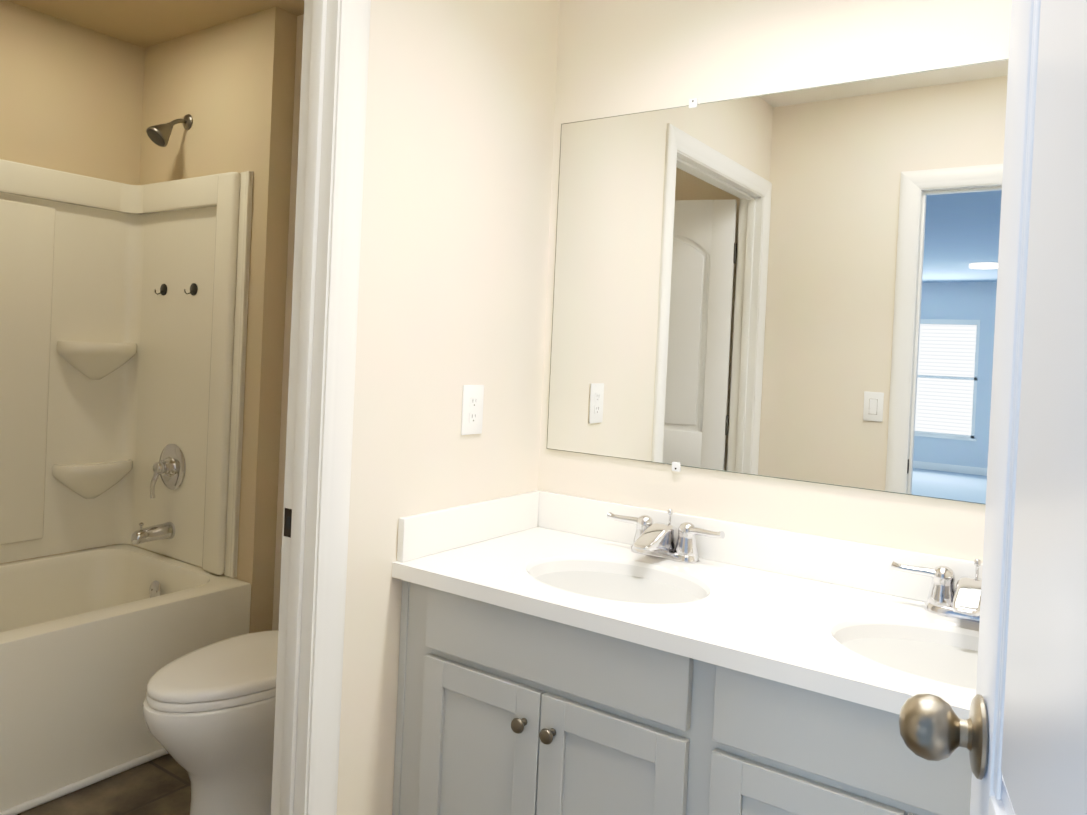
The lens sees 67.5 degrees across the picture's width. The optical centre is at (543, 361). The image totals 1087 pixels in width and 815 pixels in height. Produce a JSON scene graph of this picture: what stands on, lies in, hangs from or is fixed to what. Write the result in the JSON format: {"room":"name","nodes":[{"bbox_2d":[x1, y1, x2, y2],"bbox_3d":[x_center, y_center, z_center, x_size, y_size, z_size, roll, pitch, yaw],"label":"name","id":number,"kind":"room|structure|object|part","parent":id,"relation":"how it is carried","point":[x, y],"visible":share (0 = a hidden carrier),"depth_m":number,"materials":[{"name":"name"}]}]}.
{"room":"bathroom","nodes":[
{"label":"bathroom","id":0,"kind":"room"},
{"bbox_2d":[0,0,144,563],"bbox_3d":[-2.265,-0.040,2.659,0.120,2.540,1.816,3,1,35],"label":"wall","id":1,"kind":"structure","parent":0,"point":[71,97],"depth_m":3.12,"materials":[{"name":"paint"}]},
{"bbox_2d":[17,753,190,814],"bbox_3d":[-0.709,1.343,1.690,3.900,0.060,2.030,3,1,35],"label":"floor","id":2,"kind":"structure","parent":0,"point":[159,785],"depth_m":2.40,"materials":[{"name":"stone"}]},
{"bbox_2d":[0,544,250,814],"bbox_3d":[-1.847,1.005,2.478,0.863,0.495,1.605,3,1,35],"label":"bathtub","id":3,"kind":"object","parent":2,"relation":"on","point":[93,641],"visible":0.75,"depth_m":2.53,"materials":[{"name":"beige plastic"}]},
{"bbox_2d":[0,159,252,577],"bbox_3d":[-1.845,0.020,2.495,0.759,1.469,1.605,3,1,35],"label":"shower surround","id":4,"kind":"object","parent":3,"relation":"on","point":[118,374],"visible":1,"depth_m":3.12,"materials":[{"name":"beige plastic"}]},
{"bbox_2d":[131,522,174,544],"bbox_3d":[-1.501,0.653,3.124,0.068,0.082,0.145,3,1,35],"label":"tub spout","id":5,"kind":"object","parent":4,"relation":"attached to","point":[166,530],"visible":1,"depth_m":3.11,"materials":[{"name":"silver metal"}]},
{"bbox_2d":[154,284,166,295],"bbox_3d":[-1.518,-0.285,3.228,0.053,0.048,0.024,3,1,35],"label":"hook","id":6,"kind":"object","parent":4,"relation":"attached to","point":[163,289],"visible":1,"depth_m":3.23,"materials":[{"name":"black metal"}]},
{"bbox_2d":[150,444,185,498],"bbox_3d":[-1.472,0.426,3.148,0.180,0.211,0.081,3,1,35],"label":"shower valve","id":7,"kind":"object","parent":4,"relation":"attached to","point":[169,467],"visible":1,"depth_m":3.15,"materials":[{"name":"silver metal"}]},
{"bbox_2d":[184,283,197,295],"bbox_3d":[-1.348,-0.276,3.111,0.053,0.048,0.024,3,1,35],"label":"hook","id":8,"kind":"object","parent":4,"relation":"attached to","point":[193,289],"visible":0.98,"depth_m":3.11,"materials":[{"name":"black metal"}]},
{"bbox_2d":[149,580,160,597],"bbox_3d":[-1.468,0.867,3.074,0.076,0.075,0.016,3,1,35],"label":"overflow plate","id":9,"kind":"object","parent":3,"relation":"attached to","point":[155,588],"visible":0.85,"depth_m":3.07,"materials":[{"name":"silver metal"}]},
{"bbox_2d":[143,545,281,814],"bbox_3d":[-0.800,0.946,2.391,0.422,0.709,0.749,3,1,35],"label":"toilet","id":10,"kind":"object","parent":2,"relation":"on","point":[209,713],"visible":0.38,"depth_m":2.17,"materials":[{"name":"white ceramic"}]},
{"bbox_3d":[-0.848,0.885,2.317,0.371,0.025,0.555,3,1,35],"label":"seat","id":11,"kind":"part","parent":10,"relation":"part of","materials":[{"name":"white plastic"}]},
{"bbox_3d":[-0.840,0.858,2.327,0.370,0.027,0.580,3,1,35],"label":"lid","id":12,"kind":"part","parent":10,"relation":"part of","materials":[{"name":"white plastic"}]},
{"bbox_2d":[392,490,982,814],"bbox_3d":[0.478,0.882,1.613,1.658,0.970,0.584,3,1,35],"label":"bathroom vanity","id":13,"kind":"object","parent":2,"relation":"on","point":[562,654],"visible":0.88,"depth_m":1.61,"materials":[{"name":"grey paint"}]},
{"bbox_3d":[-0.143,0.937,1.736,0.314,0.551,0.019,3,1,35],"label":"door","id":14,"kind":"part","parent":13,"relation":"part of","materials":[{"name":"grey paint"}]},
{"bbox_3d":[-0.048,0.733,1.643,0.031,0.031,0.032,3,1,35],"label":"knob","id":15,"kind":"part","parent":13,"relation":"part of","materials":[{"name":"grey metal"}]},
{"bbox_3d":[0.010,0.736,1.603,0.031,0.031,0.032,3,1,35],"label":"knob","id":16,"kind":"part","parent":13,"relation":"part of","materials":[{"name":"grey metal"}]},
{"bbox_3d":[0.004,0.580,1.642,0.632,0.140,0.019,3,1,35],"label":"drawer","id":17,"kind":"part","parent":13,"relation":"part of","materials":[{"name":"grey paint"}]},
{"bbox_3d":[0.118,0.951,1.556,0.314,0.551,0.019,3,1,35],"label":"door","id":18,"kind":"part","parent":13,"relation":"part of","materials":[{"name":"grey paint"}]},
{"bbox_2d":[607,509,724,562],"bbox_3d":[0.273,0.425,1.978,0.316,0.114,0.167,3,1,35],"label":"faucet","id":19,"kind":"object","parent":13,"relation":"on","point":[669,541],"visible":1,"depth_m":1.97,"materials":[{"name":"silver metal"}]},
{"bbox_3d":[0.417,0.967,1.350,0.314,0.551,0.019,3,1,35],"label":"door","id":20,"kind":"part","parent":13,"relation":"part of","materials":[{"name":"grey paint"}]},
{"bbox_3d":[0.564,0.610,1.256,0.632,0.140,0.019,3,1,35],"label":"drawer","id":21,"kind":"part","parent":13,"relation":"part of","materials":[{"name":"grey paint"}]},
{"bbox_2d":[890,559,981,622],"bbox_3d":[0.834,0.455,1.585,0.316,0.114,0.167,3,1,35],"label":"faucet","id":22,"kind":"object","parent":13,"relation":"on","point":[961,600],"visible":0.54,"depth_m":1.64,"materials":[{"name":"silver metal"}]},
{"bbox_3d":[-0.212,0.288,0.209,0.801,2.128,0.126,3,1,35],"label":"door frame","id":23,"kind":"structure","parent":2,"relation":"on","visible":0},
{"bbox_2d":[899,0,1086,814],"bbox_3d":[0.279,0.313,0.399,0.170,2.093,0.770,3,1,22],"label":"entry door","id":24,"kind":"structure","parent":23,"relation":"attached to","point":[1020,733],"depth_m":0.57,"materials":[{"name":"white paint"}]},
{"bbox_3d":[0.402,0.325,0.710,0.170,0.068,0.101,3,1,22],"label":"knob","id":25,"kind":"part","parent":24,"relation":"part of","materials":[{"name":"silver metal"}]},
{"bbox_2d":[6,0,304,47],"bbox_3d":[-1.364,-1.315,2.192,2.020,0.100,2.030,3,1,35],"label":"ceiling","id":26,"kind":"structure","parent":0,"point":[145,23],"depth_m":2.99,"materials":[{"name":"paint"}]},
{"bbox_2d":[129,6,296,632],"bbox_3d":[-1.341,-0.005,3.254,0.968,2.540,0.214,3,1,35],"label":"wall","id":27,"kind":"structure","parent":0,"point":[229,86],"depth_m":2.94,"materials":[{"name":"paint"}]},
{"bbox_2d":[146,114,192,146],"bbox_3d":[-1.431,-0.890,3.107,0.088,0.150,0.158,3,1,35],"label":"shower head","id":28,"kind":"object","parent":27,"relation":"attached to","point":[159,134],"visible":1,"depth_m":3.08},
{"bbox_2d":[336,0,559,814],"bbox_3d":[-0.264,0.058,2.024,0.100,2.540,0.777,3,1,35],"label":"wall","id":29,"kind":"structure","parent":0,"point":[457,174],"depth_m":1.93,"materials":[{"name":"beige paint"}]},
{"bbox_2d":[271,0,370,814],"bbox_3d":[-0.761,0.219,1.317,0.137,2.190,1.070,3,1,35],"label":"door frame","id":30,"kind":"structure","parent":29,"relation":"attached to","point":[306,382],"depth_m":1.68,"materials":[{"name":"white"}]},
{"bbox_2d":[283,508,291,537],"bbox_3d":[-0.535,0.340,1.711,0.030,0.060,0.005,3,1,35],"label":"plate","id":31,"kind":"object","parent":30,"relation":"attached to","point":[287,520],"visible":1,"depth_m":1.71,"materials":[{"name":"black metal"}]},
{"bbox_2d":[461,385,483,434],"bbox_3d":[-0.178,0.122,2.058,0.008,0.125,0.080,3,1,35],"label":"electrical outlet plate","id":32,"kind":"object","parent":29,"relation":"attached to","point":[472,409],"visible":1,"depth_m":2.05,"materials":[{"name":"white plastic"}]},
{"bbox_2d":[272,0,1011,629],"bbox_3d":[0.288,0.081,2.184,2.932,2.540,0.126,3,1,35],"label":"wall","id":33,"kind":"structure","parent":0,"point":[798,285],"depth_m":1.93,"materials":[{"name":"beige paint"}]},
{"bbox_2d":[672,98,697,471],"bbox_3d":[0.657,-0.177,1.859,0.749,0.945,0.009,3,1,35],"label":"clips","id":34,"kind":"object","parent":33,"relation":"attached to","point":[693,103],"visible":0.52,"depth_m":2.06,"materials":[{"name":"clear plastic"}]}
]}

